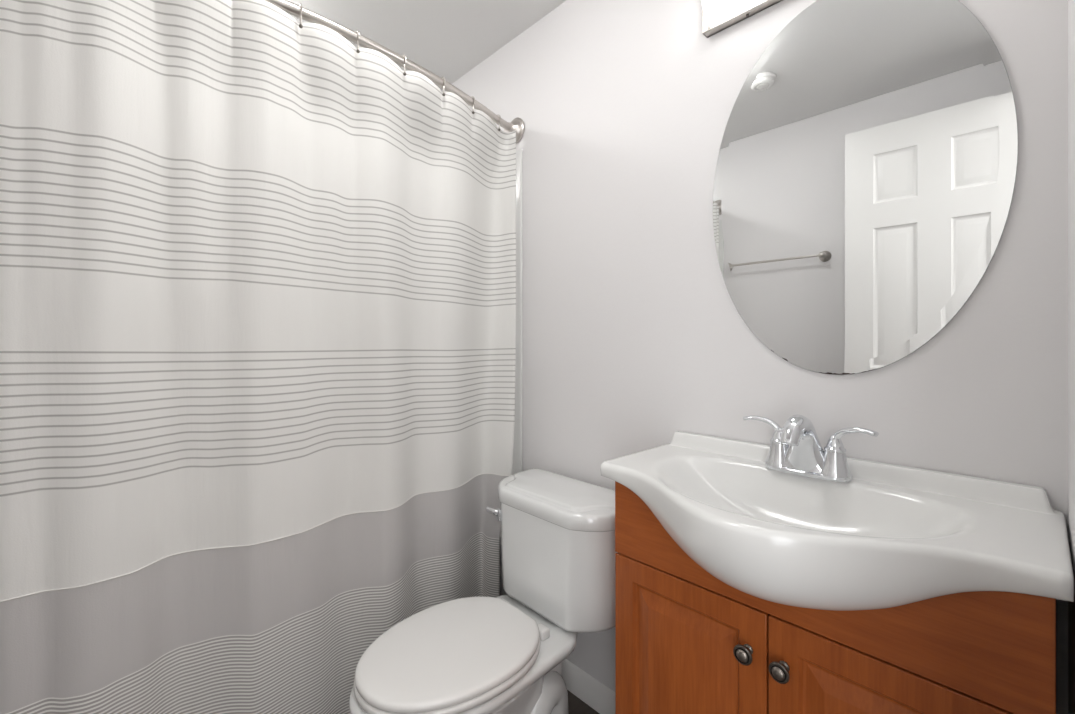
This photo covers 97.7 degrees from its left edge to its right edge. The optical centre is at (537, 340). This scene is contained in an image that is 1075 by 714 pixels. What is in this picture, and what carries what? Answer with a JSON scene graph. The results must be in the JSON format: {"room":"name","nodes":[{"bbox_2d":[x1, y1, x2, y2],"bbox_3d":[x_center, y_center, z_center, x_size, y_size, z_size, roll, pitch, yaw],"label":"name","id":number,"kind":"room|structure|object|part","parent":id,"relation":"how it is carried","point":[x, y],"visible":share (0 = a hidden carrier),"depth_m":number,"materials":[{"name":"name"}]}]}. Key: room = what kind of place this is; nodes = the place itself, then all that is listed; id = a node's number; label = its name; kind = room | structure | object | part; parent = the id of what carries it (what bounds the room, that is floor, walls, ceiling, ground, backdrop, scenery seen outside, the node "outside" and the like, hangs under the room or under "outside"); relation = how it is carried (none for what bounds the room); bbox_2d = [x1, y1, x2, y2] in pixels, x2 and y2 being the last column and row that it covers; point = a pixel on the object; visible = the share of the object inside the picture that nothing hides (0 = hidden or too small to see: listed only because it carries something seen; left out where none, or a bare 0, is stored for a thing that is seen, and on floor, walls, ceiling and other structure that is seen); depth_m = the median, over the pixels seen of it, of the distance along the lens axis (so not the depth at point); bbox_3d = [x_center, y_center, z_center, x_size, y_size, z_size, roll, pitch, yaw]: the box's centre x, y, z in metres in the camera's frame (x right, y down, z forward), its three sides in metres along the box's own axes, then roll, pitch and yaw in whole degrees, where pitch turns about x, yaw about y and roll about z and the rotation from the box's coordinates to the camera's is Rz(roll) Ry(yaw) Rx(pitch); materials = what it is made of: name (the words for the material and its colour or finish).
{"room":"bathroom","nodes":[
{"label":"bathroom","id":0,"kind":"room"},
{"bbox_2d":[287,0,565,90],"bbox_3d":[0.077,-1.130,0.463,3.275,0.050,3.770,0,0,-43],"label":"ceiling","id":1,"kind":"structure","parent":0,"point":[447,38],"depth_m":1.64,"materials":[{"name":"white paint"}]},
{"bbox_2d":[567,690,599,713],"bbox_3d":[0.077,1.140,0.463,3.275,0.050,3.770,0,0,-43],"label":"floor","id":2,"kind":"structure","parent":0,"point":[576,705],"depth_m":1.43,"materials":[{"name":"plastic"}]},
{"bbox_2d":[349,468,616,713],"bbox_3d":[-0.102,0.766,1.181,0.720,0.697,0.463,0,0,-43],"label":"toilet","id":3,"kind":"object","parent":2,"relation":"on","point":[503,654],"visible":0.92,"depth_m":1.16,"materials":[{"name":"white ceramic"}]},
{"bbox_3d":[-0.203,0.726,1.089,0.426,0.018,0.340,0,0,-43],"label":"seat","id":4,"kind":"part","parent":3,"relation":"part of","materials":[{"name":"white plastic"}]},
{"bbox_3d":[-0.203,0.707,1.089,0.422,0.019,0.336,0,0,-43],"label":"lid","id":5,"kind":"part","parent":3,"relation":"part of","materials":[{"name":"white plastic"}]},
{"bbox_3d":[-0.114,0.928,1.170,0.688,0.374,0.330,0,0,-43],"label":"bowl","id":6,"kind":"part","parent":3,"relation":"part of","materials":[{"name":"white ceramic"}]},
{"bbox_3d":[-0.127,0.507,1.379,0.054,0.035,0.021,0,0,16],"label":"flush lever","id":7,"kind":"part","parent":3,"relation":"part of","materials":[{"name":"silver metal"}]},
{"bbox_3d":[0.070,0.443,1.342,0.240,0.050,0.463,0,0,-43],"label":"tank lid","id":8,"kind":"part","parent":3,"relation":"part of","materials":[{"name":"white ceramic"}]},
{"bbox_3d":[0.073,0.596,1.345,0.240,0.272,0.443,0,0,-43],"label":"tank","id":9,"kind":"part","parent":3,"relation":"part of","materials":[{"name":"white ceramic"}]},
{"bbox_2d":[615,481,1055,713],"bbox_3d":[0.482,0.708,0.874,0.315,0.814,0.644,0,0,-43],"label":"vanity cabinet","id":10,"kind":"object","parent":2,"relation":"on","point":[688,641],"visible":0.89,"depth_m":0.75,"materials":[{"name":"brown wood"}]},
{"bbox_3d":[0.283,0.735,0.911,0.017,0.550,0.316,0,0,-43],"label":"door","id":11,"kind":"part","parent":10,"relation":"part of","materials":[{"name":"brown wood"}]},
{"bbox_3d":[0.344,0.532,0.793,0.004,0.020,0.020,0,0,-43],"label":"knob","id":12,"kind":"part","parent":10,"relation":"part of","materials":[{"name":"grey metal"}]},
{"bbox_3d":[0.355,0.532,0.803,0.026,0.032,0.032,0,0,-43],"label":"knob","id":13,"kind":"part","parent":10,"relation":"part of","materials":[{"name":"grey metal"}]},
{"bbox_3d":[0.384,0.532,0.751,0.004,0.020,0.020,0,0,-43],"label":"knob","id":14,"kind":"part","parent":10,"relation":"part of","materials":[{"name":"grey metal"}]},
{"bbox_3d":[0.394,0.532,0.760,0.026,0.032,0.032,0,0,-43],"label":"knob","id":15,"kind":"part","parent":10,"relation":"part of","materials":[{"name":"grey metal"}]},
{"bbox_2d":[600,431,1073,610],"bbox_3d":[0.433,0.329,0.845,0.427,0.188,0.694,0,0,-43],"label":"sink","id":16,"kind":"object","parent":10,"relation":"on","point":[892,535],"depth_m":0.73,"materials":[{"name":"white ceramic"}]},
{"bbox_2d":[743,414,878,481],"bbox_3d":[0.517,0.206,0.927,0.137,0.124,0.245,0,0,-43],"label":"faucet","id":17,"kind":"object","parent":16,"relation":"on","point":[796,448],"visible":1,"depth_m":0.92,"materials":[{"name":"silver metal"}]},
{"bbox_3d":[0.491,0.188,1.009,0.091,0.052,0.037,0,0,41],"label":"lever handle","id":18,"kind":"part","parent":17,"relation":"part of","materials":[{"name":"silver metal"}]},
{"bbox_3d":[0.511,0.238,0.991,0.057,0.048,0.057,0,0,-43],"label":"handle","id":19,"kind":"part","parent":17,"relation":"part of","materials":[{"name":"silver metal"}]},
{"bbox_3d":[0.515,0.202,0.925,0.133,0.116,0.120,0,0,-43],"label":"spout","id":20,"kind":"part","parent":17,"relation":"part of","materials":[{"name":"silver metal"}]},
{"bbox_3d":[0.546,0.263,0.954,0.058,0.010,0.158,0,0,-43],"label":"plate","id":21,"kind":"part","parent":17,"relation":"part of","materials":[{"name":"silver metal"}]},
{"bbox_3d":[0.580,0.238,0.917,0.057,0.048,0.057,0,0,-43],"label":"handle","id":22,"kind":"part","parent":17,"relation":"part of","materials":[{"name":"silver metal"}]},
{"bbox_3d":[0.597,0.188,0.895,0.037,0.052,0.091,0,0,-37],"label":"lever handle","id":23,"kind":"part","parent":17,"relation":"part of","materials":[{"name":"silver metal"}]},
{"bbox_3d":[0.503,0.735,0.675,0.017,0.550,0.323,0,0,-43],"label":"door","id":24,"kind":"part","parent":10,"relation":"part of","materials":[{"name":"brown wood"}]},
{"bbox_2d":[442,0,1067,713],"bbox_3d":[0.154,0.005,1.534,0.100,2.220,2.310,0,0,-43],"label":"wall","id":25,"kind":"structure","parent":0,"point":[635,336],"depth_m":1.21,"materials":[{"name":"white paint"}]},
{"bbox_2d":[265,0,524,143],"bbox_3d":[-0.582,-0.761,1.167,1.473,0.090,0.184,0,0,-43],"label":"shower rod","id":26,"kind":"object","parent":25,"relation":"attached to","point":[517,124],"visible":0.87,"depth_m":1.25,"materials":[{"name":"silver metal"}]},
{"bbox_2d":[0,0,515,713],"bbox_3d":[-0.590,0.163,1.159,1.415,1.815,0.195,0,0,-43],"label":"shower curtain","id":27,"kind":"object","parent":26,"relation":"hanging from","point":[258,270],"visible":0.97,"depth_m":1.05,"materials":[{"name":"fabric"}]},
{"bbox_2d":[297,3,302,27],"bbox_3d":[-0.551,-0.750,1.088,0.008,0.060,0.035,0,0,-43],"label":"curtain hook","id":28,"kind":"object","parent":26,"relation":"hanging from","point":[300,4],"visible":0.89,"depth_m":1.08,"materials":[{"name":"silver metal"}]},
{"bbox_2d":[354,30,359,52],"bbox_3d":[-0.455,-0.750,1.181,0.008,0.060,0.035,0,0,-43],"label":"curtain hook","id":29,"kind":"object","parent":26,"relation":"hanging from","point":[357,50],"visible":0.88,"depth_m":1.17,"materials":[{"name":"silver metal"}]},
{"bbox_2d":[400,55,405,75],"bbox_3d":[-0.367,-0.750,1.281,0.008,0.060,0.035,0,0,-43],"label":"curtain hook","id":30,"kind":"object","parent":26,"relation":"hanging from","point":[404,73],"visible":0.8,"depth_m":1.27,"materials":[{"name":"silver metal"}]},
{"bbox_2d":[439,77,445,95],"bbox_3d":[-0.282,-0.750,1.388,0.008,0.060,0.035,0,0,-43],"label":"curtain hook","id":31,"kind":"object","parent":26,"relation":"hanging from","point":[443,94],"visible":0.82,"depth_m":1.38,"materials":[{"name":"silver metal"}]},
{"bbox_2d":[562,659,614,713],"bbox_3d":[0.385,1.073,1.203,0.013,0.083,1.288,0,0,-43],"label":"baseboard","id":32,"kind":"structure","parent":25,"relation":"attached to","point":[595,694],"depth_m":1.44,"materials":[{"name":"white"}]},
{"bbox_2d":[702,0,782,37],"bbox_3d":[0.590,-0.820,0.942,0.069,0.136,0.564,0,0,-43],"label":"vanity light","id":33,"kind":"object","parent":25,"relation":"attached to","point":[717,15],"visible":1,"depth_m":1.10,"materials":[{"name":"silver metal"}]},
{"bbox_2d":[702,0,762,26],"bbox_3d":[0.582,-0.822,0.934,0.046,0.120,0.522,0,0,-43],"label":"diffuser","id":34,"kind":"object","parent":33,"relation":"attached to","point":[717,13],"depth_m":1.10,"materials":[{"name":"white"}]},
{"bbox_2d":[713,0,1017,374],"bbox_3d":[0.612,-0.325,0.965,0.006,0.788,0.525,0,0,-43],"label":"mirror","id":35,"kind":"object","parent":25,"relation":"attached to","point":[866,168],"visible":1,"depth_m":0.93,"materials":[{"name":"clear glass"}]},
{"bbox_2d":[1068,0,1074,713],"bbox_3d":[0.330,0.005,0.192,1.475,2.220,0.110,0,0,-43],"label":"wall","id":36,"kind":"structure","parent":0,"point":[1071,3],"depth_m":0.64,"materials":[{"name":"white paint"}]},
{"bbox_3d":[-1.176,0.005,1.803,1.475,2.220,0.100,0,0,-43],"label":"wall","id":37,"kind":"structure","parent":0,"visible":0},
{"bbox_2d":[500,149,522,536],"bbox_3d":[-0.866,0.025,1.471,1.473,1.420,0.807,0,0,-43],"label":"shower surround","id":38,"kind":"object","parent":37,"relation":"attached to","point":[517,466],"visible":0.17,"depth_m":1.68,"materials":[{"name":"white plastic"}]}
]}

